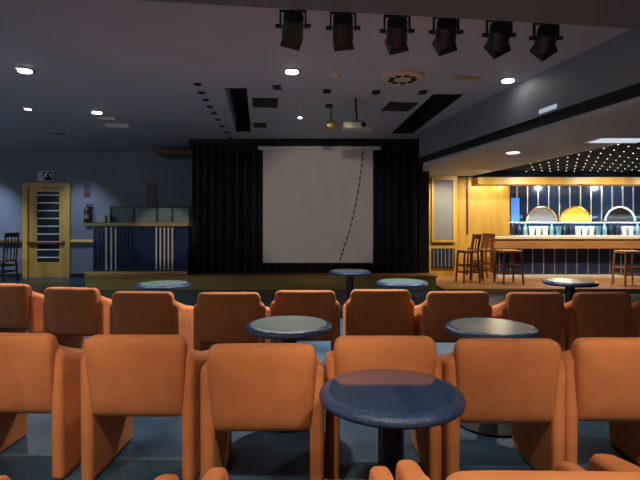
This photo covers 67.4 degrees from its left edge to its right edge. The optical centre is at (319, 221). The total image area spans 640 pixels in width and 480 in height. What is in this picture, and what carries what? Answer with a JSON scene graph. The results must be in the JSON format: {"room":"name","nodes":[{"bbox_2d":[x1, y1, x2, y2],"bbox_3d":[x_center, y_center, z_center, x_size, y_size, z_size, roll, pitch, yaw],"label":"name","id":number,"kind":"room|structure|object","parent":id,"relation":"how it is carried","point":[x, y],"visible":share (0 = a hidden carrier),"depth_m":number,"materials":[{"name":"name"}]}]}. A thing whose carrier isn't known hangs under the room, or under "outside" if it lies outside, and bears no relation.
{"room":"lounge theater","nodes":[
{"label":"lounge theater","id":0,"kind":"room"},
{"bbox_2d":[0,152,191,277],"bbox_3d":[-5.775,-0.180,11.875,6.450,3.100,0.150,0,0,0],"label":"wall","id":1,"kind":"structure","parent":0,"point":[114,178],"depth_m":11.80,"materials":[{"name":"blue paint"}]},
{"bbox_2d":[0,274,84,277],"bbox_3d":[-6.890,1.320,11.790,4.220,0.100,0.020,0,0,0],"label":"baseboard","id":2,"kind":"structure","parent":1,"relation":"attached to","point":[5,275],"depth_m":11.78,"materials":[{"name":"black"}]},
{"bbox_2d":[22,183,70,277],"bbox_3d":[-6.699,0.206,11.749,1.155,2.329,0.100,0,0,0],"label":"door","id":3,"kind":"structure","parent":1,"relation":"in","point":[46,207],"depth_m":11.76,"materials":[{"name":"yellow wood"}]},
{"bbox_2d":[37,195,58,257],"bbox_3d":[-6.664,0.104,11.778,0.545,1.554,0.018,0,0,0],"label":"blind","id":4,"kind":"object","parent":3,"relation":"attached to","point":[47,205],"depth_m":11.79,"materials":[{"name":"white plastic"}]},
{"bbox_2d":[38,171,54,180],"bbox_3d":[-6.723,-1.125,11.778,0.406,0.258,0.040,0,0,0],"label":"exit sign","id":5,"kind":"object","parent":1,"relation":"attached to","point":[42,175],"visible":1,"depth_m":11.77,"materials":[{"name":"grey"}]},
{"bbox_2d":[0,244,92,245],"bbox_3d":[-6.890,0.565,11.780,4.220,0.049,0.040,0,0,0],"label":"rail","id":6,"kind":"object","parent":1,"relation":"attached to","point":[0,244],"visible":0.53,"depth_m":11.76,"materials":[{"name":"wood"}]},
{"bbox_2d":[0,240,92,241],"bbox_3d":[-6.890,0.461,11.770,4.220,0.062,0.060,0,0,0],"label":"rail","id":7,"kind":"object","parent":1,"relation":"attached to","point":[0,240],"visible":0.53,"depth_m":11.74,"materials":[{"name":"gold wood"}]},
{"bbox_2d":[84,184,89,196],"bbox_3d":[-5.722,-0.774,11.790,0.160,0.319,0.016,0,0,0],"label":"wall sign","id":8,"kind":"object","parent":1,"relation":"attached to","point":[86,186],"visible":1,"depth_m":11.79,"materials":[{"name":"red"}]},
{"bbox_2d":[84,204,91,222],"bbox_3d":[-5.662,-0.206,11.710,0.199,0.460,0.154,0,0,0],"label":"fire extinguisher","id":9,"kind":"object","parent":1,"relation":"attached to","point":[87,211],"visible":0.87,"depth_m":11.66,"materials":[{"name":"red"}]},
{"bbox_2d":[147,183,156,205],"bbox_3d":[-4.126,-0.675,11.790,0.260,0.565,0.016,0,0,0],"label":"wall sign","id":10,"kind":"object","parent":1,"relation":"attached to","point":[151,187],"visible":0.91,"depth_m":11.79,"materials":[{"name":"red"}]},
{"bbox_2d":[155,150,191,158],"bbox_3d":[-3.265,-1.590,11.350,0.970,0.080,0.900,0,0,0],"label":"trim","id":11,"kind":"structure","parent":1,"relation":"attached to","point":[168,154],"depth_m":11.02,"materials":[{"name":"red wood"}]},
{"bbox_2d":[83,270,436,289],"bbox_3d":[-1.205,1.230,10.745,7.150,0.280,2.110,0,0,0],"label":"stage","id":12,"kind":"structure","parent":0,"point":[199,281],"depth_m":9.72,"materials":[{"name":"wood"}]},
{"bbox_2d":[84,206,191,274],"bbox_3d":[-3.813,0.373,10.280,2.159,1.434,0.740,0,0,0],"label":"bar counter","id":13,"kind":"object","parent":12,"relation":"on","point":[136,240],"depth_m":10.05,"materials":[{"name":"blue"}]},
{"bbox_2d":[97,215,107,221],"bbox_3d":[-4.654,-0.065,10.270,0.170,0.150,0.140,0,0,0],"label":"box","id":14,"kind":"object","parent":13,"relation":"on","point":[100,218],"visible":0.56,"depth_m":10.20,"materials":[{"name":"cardboard"}]},
{"bbox_2d":[84,222,191,225],"bbox_3d":[-3.803,0.050,10.280,2.139,0.080,0.740,0,0,0],"label":"countertop","id":15,"kind":"structure","parent":13,"relation":"on","point":[86,223],"depth_m":9.91,"materials":[{"name":"brown wood"}]},
{"bbox_2d":[189,139,418,147],"bbox_3d":[-0.300,-1.662,10.240,4.840,0.136,0.520,0,0,0],"label":"trim","id":16,"kind":"structure","parent":0,"point":[209,143],"depth_m":9.98,"materials":[{"name":"black"}]},
{"bbox_2d":[192,147,267,272],"bbox_3d":[-1.920,-0.278,10.226,1.612,2.716,0.141,0,0,0],"label":"stage curtain","id":17,"kind":"object","parent":16,"relation":"hanging from","point":[227,182],"visible":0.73,"depth_m":10.22,"materials":[{"name":"black fabric"}]},
{"bbox_2d":[258,146,380,263],"bbox_3d":[-0.012,-0.349,10.050,2.563,2.467,0.100,0,0,0],"label":"projection screen","id":18,"kind":"object","parent":16,"relation":"hanging from","point":[310,193],"visible":1,"depth_m":10.04,"materials":[{"name":"white fabric"}]},
{"bbox_2d":[268,264,371,272],"bbox_3d":[-0.004,-0.278,10.221,2.211,2.716,0.143,0,0,0],"label":"stage curtain","id":19,"kind":"object","parent":16,"relation":"hanging from","point":[272,268],"visible":0.12,"depth_m":10.22,"materials":[{"name":"black fabric"}]},
{"bbox_2d":[339,152,363,261],"bbox_3d":[0.646,-0.356,9.900,0.514,2.406,0.032,0,0,0],"label":"cable","id":20,"kind":"object","parent":16,"relation":"hanging from","point":[362,152],"visible":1,"depth_m":9.89,"materials":[{"name":"rubber"}]},
{"bbox_2d":[372,147,417,272],"bbox_3d":[1.600,-0.278,10.224,0.980,2.716,0.150,0,0,0],"label":"stage curtain","id":21,"kind":"object","parent":16,"relation":"hanging from","point":[395,169],"visible":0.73,"depth_m":10.22,"materials":[{"name":"black fabric"}]},
{"bbox_2d":[0,0,631,151],"bbox_3d":[0.100,-1.955,5.750,18.400,0.450,15.900,0,0,0],"label":"ceiling","id":22,"kind":"structure","parent":0,"point":[138,63],"depth_m":5.55,"materials":[{"name":"paint"}]},
{"bbox_2d":[15,67,34,73],"bbox_3d":[-3.358,-1.720,5.463,0.200,0.020,0.200,0,0,0],"label":"recessed light","id":23,"kind":"object","parent":22,"relation":"in","point":[19,69],"visible":1,"depth_m":5.42,"materials":[{"name":"glass"}]},
{"bbox_2d":[97,117,116,119],"bbox_3d":[-3.543,-1.715,7.985,0.300,0.030,0.100,0,0,-7],"label":"ceiling vent","id":24,"kind":"object","parent":22,"relation":"in","point":[99,118],"visible":1,"depth_m":7.95,"materials":[{"name":"beige metal"}]},
{"bbox_2d":[103,124,129,127],"bbox_3d":[-3.620,-1.715,8.561,0.420,0.030,0.160,0,0,-7],"label":"ceiling vent","id":25,"kind":"object","parent":22,"relation":"in","point":[106,125],"visible":1,"depth_m":8.51,"materials":[{"name":"white plastic"}]},
{"bbox_2d":[223,88,235,131],"bbox_3d":[-1.433,-1.870,7.700,0.025,0.280,3.026,0,0,-7],"label":"trim","id":26,"kind":"structure","parent":22,"relation":"attached to","point":[227,93],"depth_m":7.49,"materials":[{"name":"paint"}]},
{"bbox_2d":[254,123,265,127],"bbox_3d":[-1.070,-1.722,8.561,0.220,0.015,0.350,0,0,-7],"label":"ceiling vent","id":27,"kind":"object","parent":22,"relation":"in","point":[256,125],"visible":1,"depth_m":8.53,"materials":[{"name":"black"}]},
{"bbox_2d":[252,98,277,107],"bbox_3d":[-0.796,-1.722,6.949,0.360,0.015,0.500,0,0,-7],"label":"ceiling vent","id":28,"kind":"object","parent":22,"relation":"in","point":[257,102],"visible":1,"depth_m":6.89,"materials":[{"name":"black"}]},
{"bbox_2d":[283,68,300,74],"bbox_3d":[-0.321,-1.720,5.499,0.200,0.020,0.200,0,0,0],"label":"recessed light","id":29,"kind":"object","parent":22,"relation":"in","point":[292,71],"visible":1,"depth_m":5.45,"materials":[{"name":"glass"}]},
{"bbox_2d":[275,9,310,50],"bbox_3d":[-0.194,-1.496,3.477,0.252,0.468,0.269,0,0,0],"label":"spotlight","id":30,"kind":"object","parent":22,"relation":"hanging from","point":[293,19],"visible":1,"depth_m":3.44,"materials":[{"name":"black"}]},
{"bbox_2d":[325,107,336,130],"bbox_3d":[0.165,-1.550,7.200,0.170,0.360,0.170,0,0,0],"label":"ball","id":31,"kind":"object","parent":22,"relation":"hanging from","point":[330,124],"visible":1,"depth_m":7.15,"materials":[{"name":"gold metal"}]},
{"bbox_2d":[326,12,359,51],"bbox_3d":[0.168,-1.502,3.527,0.252,0.455,0.269,0,0,0],"label":"spotlight","id":32,"kind":"object","parent":22,"relation":"hanging from","point":[343,34],"visible":0.98,"depth_m":3.48,"materials":[{"name":"black"}]},
{"bbox_2d":[342,98,371,131],"bbox_3d":[0.516,-1.506,6.684,0.400,0.450,0.325,0,0,0],"label":"projector","id":33,"kind":"object","parent":22,"relation":"hanging from","point":[348,126],"visible":1,"depth_m":6.56,"materials":[{"name":"beige"}]},
{"bbox_2d":[379,15,414,54],"bbox_3d":[0.561,-1.488,3.527,0.252,0.484,0.269,0,0,0],"label":"spotlight","id":34,"kind":"object","parent":22,"relation":"hanging from","point":[396,39],"visible":0.98,"depth_m":3.49,"materials":[{"name":"black"}]},
{"bbox_2d":[381,102,417,111],"bbox_3d":[1.183,-1.722,7.190,0.420,0.015,0.500,0,0,-7],"label":"ceiling vent","id":35,"kind":"object","parent":22,"relation":"in","point":[391,106],"visible":1,"depth_m":7.13,"materials":[{"name":"black"}]},
{"bbox_2d":[382,69,424,83],"bbox_3d":[0.984,-1.709,5.688,0.500,0.042,0.500,0,0,0],"label":"ceiling speaker","id":36,"kind":"object","parent":22,"relation":"attached to","point":[404,76],"visible":1,"depth_m":5.59,"materials":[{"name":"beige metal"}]},
{"bbox_2d":[429,17,463,55],"bbox_3d":[0.932,-1.493,3.577,0.252,0.474,0.269,0,0,0],"label":"spotlight","id":37,"kind":"object","parent":22,"relation":"hanging from","point":[444,42],"visible":0.83,"depth_m":3.54,"materials":[{"name":"black"}]},
{"bbox_2d":[448,75,481,80],"bbox_3d":[1.730,-1.715,5.727,0.380,0.030,0.100,0,0,-7],"label":"ceiling vent","id":38,"kind":"object","parent":22,"relation":"in","point":[452,77],"visible":1,"depth_m":5.69,"materials":[{"name":"beige metal"}]},
{"bbox_2d":[482,20,516,58],"bbox_3d":[1.343,-1.490,3.627,0.254,0.479,0.269,0,0,0],"label":"spotlight","id":39,"kind":"object","parent":22,"relation":"hanging from","point":[497,44],"visible":0.88,"depth_m":3.59,"materials":[{"name":"black"}]},
{"bbox_2d":[499,78,516,82],"bbox_3d":[2.290,-1.720,5.848,0.200,0.020,0.200,0,0,0],"label":"recessed light","id":40,"kind":"object","parent":22,"relation":"in","point":[504,80],"visible":1,"depth_m":5.80,"materials":[{"name":"silver metal"}]},
{"bbox_2d":[529,23,563,61],"bbox_3d":[1.723,-1.489,3.677,0.262,0.482,0.269,0,0,0],"label":"spotlight","id":41,"kind":"object","parent":22,"relation":"hanging from","point":[545,39],"visible":0.92,"depth_m":3.64,"materials":[{"name":"black"}]},
{"bbox_2d":[0,278,639,479],"bbox_3d":[0.100,1.430,5.700,18.200,0.120,15.800,0,0,0],"label":"floor","id":42,"kind":"structure","parent":0,"point":[154,449],"depth_m":2.89,"materials":[{"name":"blue carpet"}]},
{"bbox_2d":[0,233,19,281],"bbox_3d":[-7.378,0.810,11.197,0.497,1.124,0.459,0,0,10],"label":"wooden chair","id":43,"kind":"object","parent":42,"relation":"on","point":[3,265],"visible":1,"depth_m":11.15,"materials":[{"name":"brown wood"}]},
{"bbox_2d":[0,283,43,332],"bbox_3d":[-2.969,0.979,4.837,0.604,0.782,0.612,0,0,10],"label":"armchair","id":44,"kind":"object","parent":42,"relation":"on","point":[21,308],"visible":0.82,"depth_m":4.55,"materials":[{"name":"orange leather"}]},
{"bbox_2d":[0,333,84,478],"bbox_3d":[-1.651,0.979,2.787,0.604,0.782,0.612,0,0,2],"label":"armchair","id":45,"kind":"object","parent":42,"relation":"on","point":[39,375],"visible":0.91,"depth_m":2.53,"materials":[{"name":"orange leather"}]},
{"bbox_2d":[43,287,111,348],"bbox_3d":[-2.194,0.979,4.562,0.604,0.782,0.612,0,0,9],"label":"armchair","id":46,"kind":"object","parent":42,"relation":"on","point":[71,314],"visible":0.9,"depth_m":4.28,"materials":[{"name":"orange leather"}]},
{"bbox_2d":[0,474,178,479],"bbox_3d":[-0.745,0.979,1.269,0.604,0.782,0.612,0,0,-1],"label":"armchair","id":47,"kind":"object","parent":42,"relation":"on","point":[164,476],"visible":1,"depth_m":1.50,"materials":[{"name":"orange leather"}]},
{"bbox_2d":[80,334,208,479],"bbox_3d":[-0.951,0.979,2.743,0.604,0.782,0.612,0,0,1],"label":"armchair","id":48,"kind":"object","parent":42,"relation":"on","point":[124,377],"visible":0.94,"depth_m":2.48,"materials":[{"name":"orange leather"}]},
{"bbox_2d":[109,291,193,348],"bbox_3d":[-1.490,0.979,4.321,0.604,0.782,0.612,0,0,3],"label":"armchair","id":49,"kind":"object","parent":42,"relation":"on","point":[130,312],"visible":0.7,"depth_m":4.04,"materials":[{"name":"orange leather"}]},
{"bbox_2d":[136,280,190,290],"bbox_3d":[-1.816,1.040,5.587,0.612,0.660,0.612,0,0,0],"label":"cocktail table","id":50,"kind":"object","parent":42,"relation":"on","point":[163,285],"visible":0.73,"depth_m":5.44,"materials":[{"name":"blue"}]},
{"bbox_2d":[193,292,269,350],"bbox_3d":[-0.767,0.979,4.264,0.604,0.782,0.612,0,0,-1],"label":"armchair","id":51,"kind":"object","parent":42,"relation":"on","point":[218,317],"visible":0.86,"depth_m":3.98,"materials":[{"name":"orange leather"}]},
{"bbox_2d":[200,343,323,479],"bbox_3d":[-0.284,0.979,2.565,0.604,0.782,0.612,0,0,-1],"label":"armchair","id":52,"kind":"object","parent":42,"relation":"on","point":[245,387],"visible":0.99,"depth_m":2.29,"materials":[{"name":"orange leather"}]},
{"bbox_2d":[245,316,331,431],"bbox_3d":[-0.218,1.040,3.374,0.612,0.660,0.612,0,0,0],"label":"cocktail table","id":53,"kind":"object","parent":42,"relation":"on","point":[287,329],"visible":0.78,"depth_m":3.23,"materials":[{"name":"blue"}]},
{"bbox_2d":[203,466,393,479],"bbox_3d":[-0.065,0.979,1.319,0.604,0.782,0.612,0,0,-1],"label":"armchair","id":54,"kind":"object","parent":42,"relation":"on","point":[376,472],"visible":1,"depth_m":1.50,"materials":[{"name":"orange leather"}]},
{"bbox_2d":[270,290,339,350],"bbox_3d":[-0.128,0.979,4.379,0.604,0.782,0.612,0,0,0],"label":"armchair","id":55,"kind":"object","parent":42,"relation":"on","point":[323,304],"visible":0.61,"depth_m":4.08,"materials":[{"name":"orange leather"}]},
{"bbox_2d":[329,269,370,318],"bbox_3d":[0.439,1.040,7.027,0.612,0.660,0.612,0,0,0],"label":"cocktail table","id":56,"kind":"object","parent":42,"relation":"on","point":[349,273],"visible":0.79,"depth_m":6.97,"materials":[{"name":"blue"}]},
{"bbox_2d":[343,289,413,335],"bbox_3d":[0.527,0.979,4.440,0.604,0.782,0.612,0,0,0],"label":"armchair","id":57,"kind":"object","parent":42,"relation":"on","point":[367,312],"visible":0.83,"depth_m":4.16,"materials":[{"name":"orange leather"}]},
{"bbox_2d":[325,336,441,479],"bbox_3d":[0.335,0.979,2.722,0.604,0.782,0.612,0,0,0],"label":"armchair","id":58,"kind":"object","parent":42,"relation":"on","point":[418,354],"visible":0.44,"depth_m":2.44,"materials":[{"name":"orange leather"}]},
{"bbox_2d":[319,369,465,479],"bbox_3d":[0.302,1.040,2.041,0.612,0.660,0.612,0,0,0],"label":"cocktail table","id":59,"kind":"object","parent":42,"relation":"on","point":[391,401],"visible":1,"depth_m":1.96,"materials":[{"name":"blue laminate"}]},
{"bbox_2d":[376,278,427,289],"bbox_3d":[0.987,1.040,5.776,0.612,0.660,0.612,0,0,0],"label":"cocktail table","id":60,"kind":"object","parent":42,"relation":"on","point":[399,283],"visible":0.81,"depth_m":5.63,"materials":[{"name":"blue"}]},
{"bbox_2d":[414,291,491,342],"bbox_3d":[1.168,0.979,4.321,0.604,0.782,0.612,0,0,0],"label":"armchair","id":61,"kind":"object","parent":42,"relation":"on","point":[439,308],"visible":0.63,"depth_m":4.03,"materials":[{"name":"orange leather"}]},
{"bbox_2d":[445,317,538,437],"bbox_3d":[1.172,1.040,3.299,0.612,0.660,0.612,0,0,0],"label":"cocktail table","id":62,"kind":"object","parent":42,"relation":"on","point":[476,327],"visible":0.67,"depth_m":3.16,"materials":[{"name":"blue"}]},
{"bbox_2d":[438,338,564,479],"bbox_3d":[0.941,0.979,2.661,0.604,0.782,0.612,0,0,0],"label":"armchair","id":63,"kind":"object","parent":42,"relation":"on","point":[520,382],"visible":0.84,"depth_m":2.39,"materials":[{"name":"orange leather"}]},
{"bbox_2d":[395,460,639,479],"bbox_3d":[0.555,0.979,1.361,0.604,0.782,0.612,0,0,1],"label":"armchair","id":64,"kind":"object","parent":42,"relation":"on","point":[405,469],"visible":1,"depth_m":1.12,"materials":[{"name":"orange leather"}]},
{"bbox_2d":[492,292,565,351],"bbox_3d":[1.792,0.979,4.264,0.547,0.782,0.612,0,0,-1],"label":"armchair","id":65,"kind":"object","parent":42,"relation":"on","point":[544,311],"visible":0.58,"depth_m":3.97,"materials":[{"name":"orange leather"}]},
{"bbox_2d":[542,278,598,302],"bbox_3d":[3.034,1.040,5.826,0.612,0.660,0.612,0,0,0],"label":"cocktail table","id":66,"kind":"object","parent":42,"relation":"on","point":[570,284],"visible":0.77,"depth_m":5.73,"materials":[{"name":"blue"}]},
{"bbox_2d":[564,292,632,350],"bbox_3d":[2.351,0.979,4.264,0.547,0.782,0.612,0,0,-2],"label":"armchair","id":67,"kind":"object","parent":42,"relation":"on","point":[588,314],"visible":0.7,"depth_m":3.98,"materials":[{"name":"orange leather"}]},
{"bbox_2d":[561,337,639,464],"bbox_3d":[1.550,0.979,2.681,0.604,0.782,0.612,0,0,0],"label":"armchair","id":68,"kind":"object","parent":42,"relation":"on","point":[602,374],"visible":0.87,"depth_m":2.41,"materials":[{"name":"orange leather"}]},
{"bbox_2d":[588,454,639,471],"bbox_3d":[1.234,0.979,1.399,0.604,0.782,0.612,0,0,2],"label":"armchair","id":69,"kind":"object","parent":42,"relation":"on","point":[598,462],"visible":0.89,"depth_m":1.58,"materials":[{"name":"orange leather"}]},
{"bbox_2d":[631,300,639,336],"bbox_3d":[2.918,0.979,4.264,0.547,0.782,0.612,0,0,-3],"label":"armchair","id":70,"kind":"object","parent":42,"relation":"on","point":[635,306],"visible":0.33,"depth_m":4.04,"materials":[{"name":"orange leather"}]},
{"bbox_2d":[140,0,639,28],"bbox_3d":[-1.075,-1.579,0.770,8.250,0.298,5.740,0,0,0],"label":"beam","id":71,"kind":"structure","parent":0,"point":[602,13],"depth_m":3.21,"materials":[{"name":"paint"}]},
{"bbox_2d":[417,147,428,272],"bbox_3d":[2.215,-0.180,10.775,0.230,3.100,1.050,0,0,0],"label":"column","id":72,"kind":"structure","parent":0,"point":[423,176],"depth_m":10.25,"materials":[{"name":"black"}]},
{"bbox_2d":[429,176,456,276],"bbox_3d":[2.785,0.010,11.850,0.870,2.720,1.200,0,0,0],"label":"wall panel","id":73,"kind":"object","parent":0,"point":[439,272],"visible":0.1,"depth_m":11.25,"materials":[{"name":"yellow wood"}]},
{"bbox_2d":[431,178,454,241],"bbox_3d":[2.880,-0.281,11.217,0.545,1.505,0.055,0,0,0],"label":"panel board","id":74,"kind":"object","parent":73,"relation":"attached to","point":[442,189],"visible":1,"depth_m":11.21,"materials":[{"name":"grey fabric"}]},
{"bbox_2d":[432,248,454,267],"bbox_3d":[2.880,0.844,11.222,0.525,0.451,0.047,0,0,0],"label":"wainscot panel","id":75,"kind":"object","parent":73,"relation":"attached to","point":[441,257],"visible":1,"depth_m":11.21,"materials":[{"name":"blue wood"}]},
{"bbox_2d":[457,177,509,271],"bbox_3d":[4.060,0.010,12.717,1.680,2.720,0.865,0,0,0],"label":"wall","id":76,"kind":"structure","parent":0,"point":[480,209],"depth_m":12.30,"materials":[{"name":"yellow wood"}]},
{"bbox_2d":[419,28,639,163],"bbox_3d":[3.094,-1.479,4.575,2.413,0.498,13.350,0,0,0],"label":"beam","id":77,"kind":"structure","parent":0,"point":[613,65],"depth_m":5.40,"materials":[{"name":"paint"}]},
{"bbox_2d":[539,104,556,113],"bbox_3d":[2.570,-1.275,5.419,0.012,0.050,0.300,0,0,-11],"label":"light","id":78,"kind":"object","parent":77,"relation":"attached to","point":[554,106],"visible":1,"depth_m":5.40,"materials":[{"name":"white"}]},
{"bbox_2d":[421,83,639,168],"bbox_3d":[3.426,-1.179,4.561,1.930,0.098,13.431,0,0,-7],"label":"trim","id":79,"kind":"structure","parent":0,"point":[633,91],"depth_m":5.45,"materials":[{"name":"black"}]},
{"bbox_2d":[423,96,639,175],"bbox_3d":[3.435,-1.104,4.580,1.863,0.048,13.470,0,0,-7],"label":"ceiling","id":80,"kind":"structure","parent":0,"point":[568,136],"depth_m":6.60,"materials":[{"name":"paint"}]},
{"bbox_2d":[585,137,639,142],"bbox_3d":[3.921,-1.070,6.284,0.700,0.020,0.380,0,0,0],"label":"soffit light","id":81,"kind":"object","parent":80,"relation":"attached to","point":[601,139],"visible":1,"depth_m":6.24,"materials":[{"name":"white"}]},
{"bbox_2d":[436,272,639,292],"bbox_3d":[5.785,1.325,11.100,6.830,0.090,3.800,0,0,0],"label":"floor","id":82,"kind":"structure","parent":0,"point":[442,283],"depth_m":9.68,"materials":[{"name":"beige wood"}]},
{"bbox_2d":[455,234,481,283],"bbox_3d":[3.159,0.769,10.203,0.437,1.025,0.400,0,0,-10],"label":"bar stool","id":83,"kind":"object","parent":82,"relation":"on","point":[474,236],"visible":1,"depth_m":10.11,"materials":[{"name":"red wood"}]},
{"bbox_2d":[466,233,488,277],"bbox_3d":[3.679,0.769,11.200,0.437,1.025,0.400,0,0,0],"label":"bar stool","id":84,"kind":"object","parent":82,"relation":"on","point":[486,239],"visible":0.36,"depth_m":11.03,"materials":[{"name":"red wood"}]},
{"bbox_2d":[469,233,495,280],"bbox_3d":[3.596,0.769,10.609,0.437,1.025,0.400,0,0,-30],"label":"bar stool","id":85,"kind":"object","parent":82,"relation":"on","point":[492,236],"visible":0.85,"depth_m":10.55,"materials":[{"name":"red wood"}]},
{"bbox_2d":[493,249,523,284],"bbox_3d":[3.930,0.931,10.000,0.460,0.701,0.460,0,0,-5],"label":"bar stool","id":86,"kind":"object","parent":82,"relation":"on","point":[503,251],"visible":1,"depth_m":9.81,"materials":[{"name":"beige wood"}]},
{"bbox_2d":[485,236,639,277],"bbox_3d":[6.546,0.812,11.315,5.208,0.936,0.690,0,0,0],"label":"bar counter","id":87,"kind":"object","parent":82,"relation":"on","point":[541,254],"depth_m":11.22,"materials":[{"name":"brown wood"}]},
{"bbox_2d":[489,236,639,238],"bbox_3d":[6.546,0.369,11.315,5.208,0.050,0.690,0,0,0],"label":"countertop","id":88,"kind":"structure","parent":87,"relation":"on","point":[496,237],"depth_m":10.97,"materials":[{"name":"beige"}]},
{"bbox_2d":[510,235,639,235],"bbox_3d":[7.020,0.815,12.755,4.200,0.930,0.470,0,0,0],"label":"countertop","id":89,"kind":"structure","parent":82,"relation":"on","point":[510,235],"depth_m":12.52,"materials":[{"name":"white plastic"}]},
{"bbox_2d":[528,226,534,234],"bbox_3d":[5.584,0.230,12.655,0.164,0.241,0.164,0,0,0],"label":"drinking glass","id":90,"kind":"object","parent":89,"relation":"on","point":[531,228],"visible":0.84,"depth_m":12.60,"materials":[{"name":"white"}]},
{"bbox_2d":[535,226,541,234],"bbox_3d":[5.758,0.230,12.655,0.164,0.241,0.164,0,0,0],"label":"drinking glass","id":91,"kind":"object","parent":89,"relation":"on","point":[537,228],"visible":0.84,"depth_m":12.60,"materials":[{"name":"white"}]},
{"bbox_2d":[542,226,547,234],"bbox_3d":[5.932,0.230,12.655,0.164,0.241,0.164,0,0,0],"label":"drinking glass","id":92,"kind":"object","parent":89,"relation":"on","point":[544,228],"visible":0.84,"depth_m":12.60,"materials":[{"name":"white"}]},
{"bbox_2d":[555,226,561,234],"bbox_3d":[6.280,0.230,12.655,0.164,0.241,0.164,0,0,0],"label":"drinking glass","id":93,"kind":"object","parent":89,"relation":"on","point":[557,228],"visible":0.84,"depth_m":12.60,"materials":[{"name":"blue"}]},
{"bbox_2d":[562,223,566,234],"bbox_3d":[6.454,0.185,12.655,0.110,0.330,0.110,0,0,0],"label":"bottle","id":94,"kind":"object","parent":89,"relation":"on","point":[564,229],"visible":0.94,"depth_m":12.62,"materials":[{"name":"grey"}]},
{"bbox_2d":[510,222,639,234],"bbox_3d":[7.020,0.175,12.865,4.200,0.350,0.250,0,0,0],"label":"shelf","id":95,"kind":"object","parent":89,"relation":"on","point":[515,224],"visible":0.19,"depth_m":12.77,"materials":[{"name":"white glass"}]},
{"bbox_2d":[525,206,556,221],"bbox_3d":[5.926,-0.210,12.858,0.836,0.420,0.103,0,0,0],"label":"round ornament","id":96,"kind":"object","parent":95,"relation":"on","point":[541,213],"visible":1,"depth_m":12.83,"materials":[{"name":"grey"}]},
{"bbox_2d":[559,206,591,221],"bbox_3d":[6.837,-0.210,12.858,0.836,0.420,0.103,0,0,0],"label":"round ornament","id":97,"kind":"object","parent":95,"relation":"on","point":[575,213],"visible":1,"depth_m":12.83,"materials":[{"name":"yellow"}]},
{"bbox_2d":[603,206,635,221],"bbox_3d":[8.017,-0.211,12.860,0.826,0.418,0.100,0,0,0],"label":"round ornament","id":98,"kind":"object","parent":95,"relation":"on","point":[617,214],"visible":1,"depth_m":12.83,"materials":[{"name":"black metal"}]},
{"bbox_2d":[575,226,581,234],"bbox_3d":[6.802,0.230,12.655,0.164,0.241,0.164,0,0,0],"label":"drinking glass","id":99,"kind":"object","parent":89,"relation":"on","point":[577,228],"visible":0.84,"depth_m":12.60,"materials":[{"name":"white"}]},
{"bbox_2d":[581,226,587,234],"bbox_3d":[6.976,0.230,12.655,0.164,0.241,0.164,0,0,0],"label":"drinking glass","id":100,"kind":"object","parent":89,"relation":"on","point":[584,229],"visible":0.84,"depth_m":12.60,"materials":[{"name":"white"}]},
{"bbox_2d":[588,226,594,234],"bbox_3d":[7.150,0.230,12.655,0.164,0.241,0.164,0,0,0],"label":"drinking glass","id":101,"kind":"object","parent":89,"relation":"on","point":[590,228],"visible":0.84,"depth_m":12.60,"materials":[{"name":"white"}]},
{"bbox_2d":[595,226,600,234],"bbox_3d":[7.324,0.230,12.655,0.164,0.241,0.164,0,0,0],"label":"drinking glass","id":102,"kind":"object","parent":89,"relation":"on","point":[597,228],"visible":0.84,"depth_m":12.60,"materials":[{"name":"blue"}]},
{"bbox_2d":[621,226,627,234],"bbox_3d":[8.020,0.230,12.655,0.164,0.241,0.164,0,0,0],"label":"drinking glass","id":103,"kind":"object","parent":89,"relation":"on","point":[624,229],"visible":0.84,"depth_m":12.60,"materials":[{"name":"white"}]},
{"bbox_2d":[628,226,633,234],"bbox_3d":[8.194,0.230,12.655,0.164,0.241,0.164,0,0,0],"label":"drinking glass","id":104,"kind":"object","parent":89,"relation":"on","point":[630,228],"visible":0.81,"depth_m":12.60,"materials":[{"name":"white"}]},
{"bbox_2d":[635,223,639,234],"bbox_3d":[8.368,0.185,12.655,0.110,0.330,0.110,0,0,0],"label":"bottle","id":105,"kind":"object","parent":89,"relation":"on","point":[637,228],"visible":0.94,"depth_m":12.62,"materials":[{"name":"teal"}]},
{"bbox_2d":[611,250,639,285],"bbox_3d":[6.277,0.931,9.750,0.460,0.701,0.460,0,0,0],"label":"bar stool","id":106,"kind":"object","parent":82,"relation":"on","point":[625,267],"visible":1,"depth_m":9.77,"materials":[{"name":"beige wood"}]},
{"bbox_2d":[457,142,639,176],"bbox_3d":[5.850,-1.185,5.600,6.700,0.070,15.400,0,0,0],"label":"ceiling","id":107,"kind":"structure","parent":0,"point":[610,155],"depth_m":9.28,"materials":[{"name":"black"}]},
{"bbox_2d":[473,172,639,177],"bbox_3d":[6.412,-1.088,11.190,5.576,0.122,0.420,0,0,0],"label":"canopy","id":108,"kind":"object","parent":107,"relation":"attached to","point":[490,174],"visible":0.67,"depth_m":10.98,"materials":[{"name":"blue"}]},
{"bbox_3d":[9.275,-0.180,5.700,0.150,3.100,15.800,0,0,0],"label":"wall","id":109,"kind":"structure","parent":0,"visible":0},
{"bbox_2d":[471,177,639,185],"bbox_3d":[6.402,-0.941,11.200,5.596,0.171,0.500,0,0,0],"label":"canopy","id":110,"kind":"object","parent":109,"relation":"attached to","point":[479,181],"visible":1,"depth_m":10.95,"materials":[{"name":"brown wood"}]},
{"bbox_3d":[7.030,0.010,13.075,4.340,2.720,0.150,0,0,0],"label":"wall","id":111,"kind":"structure","parent":0,"visible":0},
{"bbox_2d":[510,186,639,221],"bbox_3d":[7.050,-0.480,12.969,4.200,1.300,0.059,0,0,0],"label":"wall","id":112,"kind":"structure","parent":111,"relation":"attached to","point":[597,200],"depth_m":12.97,"materials":[{"name":"blue"}]},
{"bbox_2d":[511,198,518,221],"bbox_3d":[5.268,-0.270,12.954,0.215,0.760,0.029,0,0,0],"label":"light","id":113,"kind":"object","parent":112,"relation":"attached to","point":[514,201],"depth_m":12.94,"materials":[{"name":"blue"}]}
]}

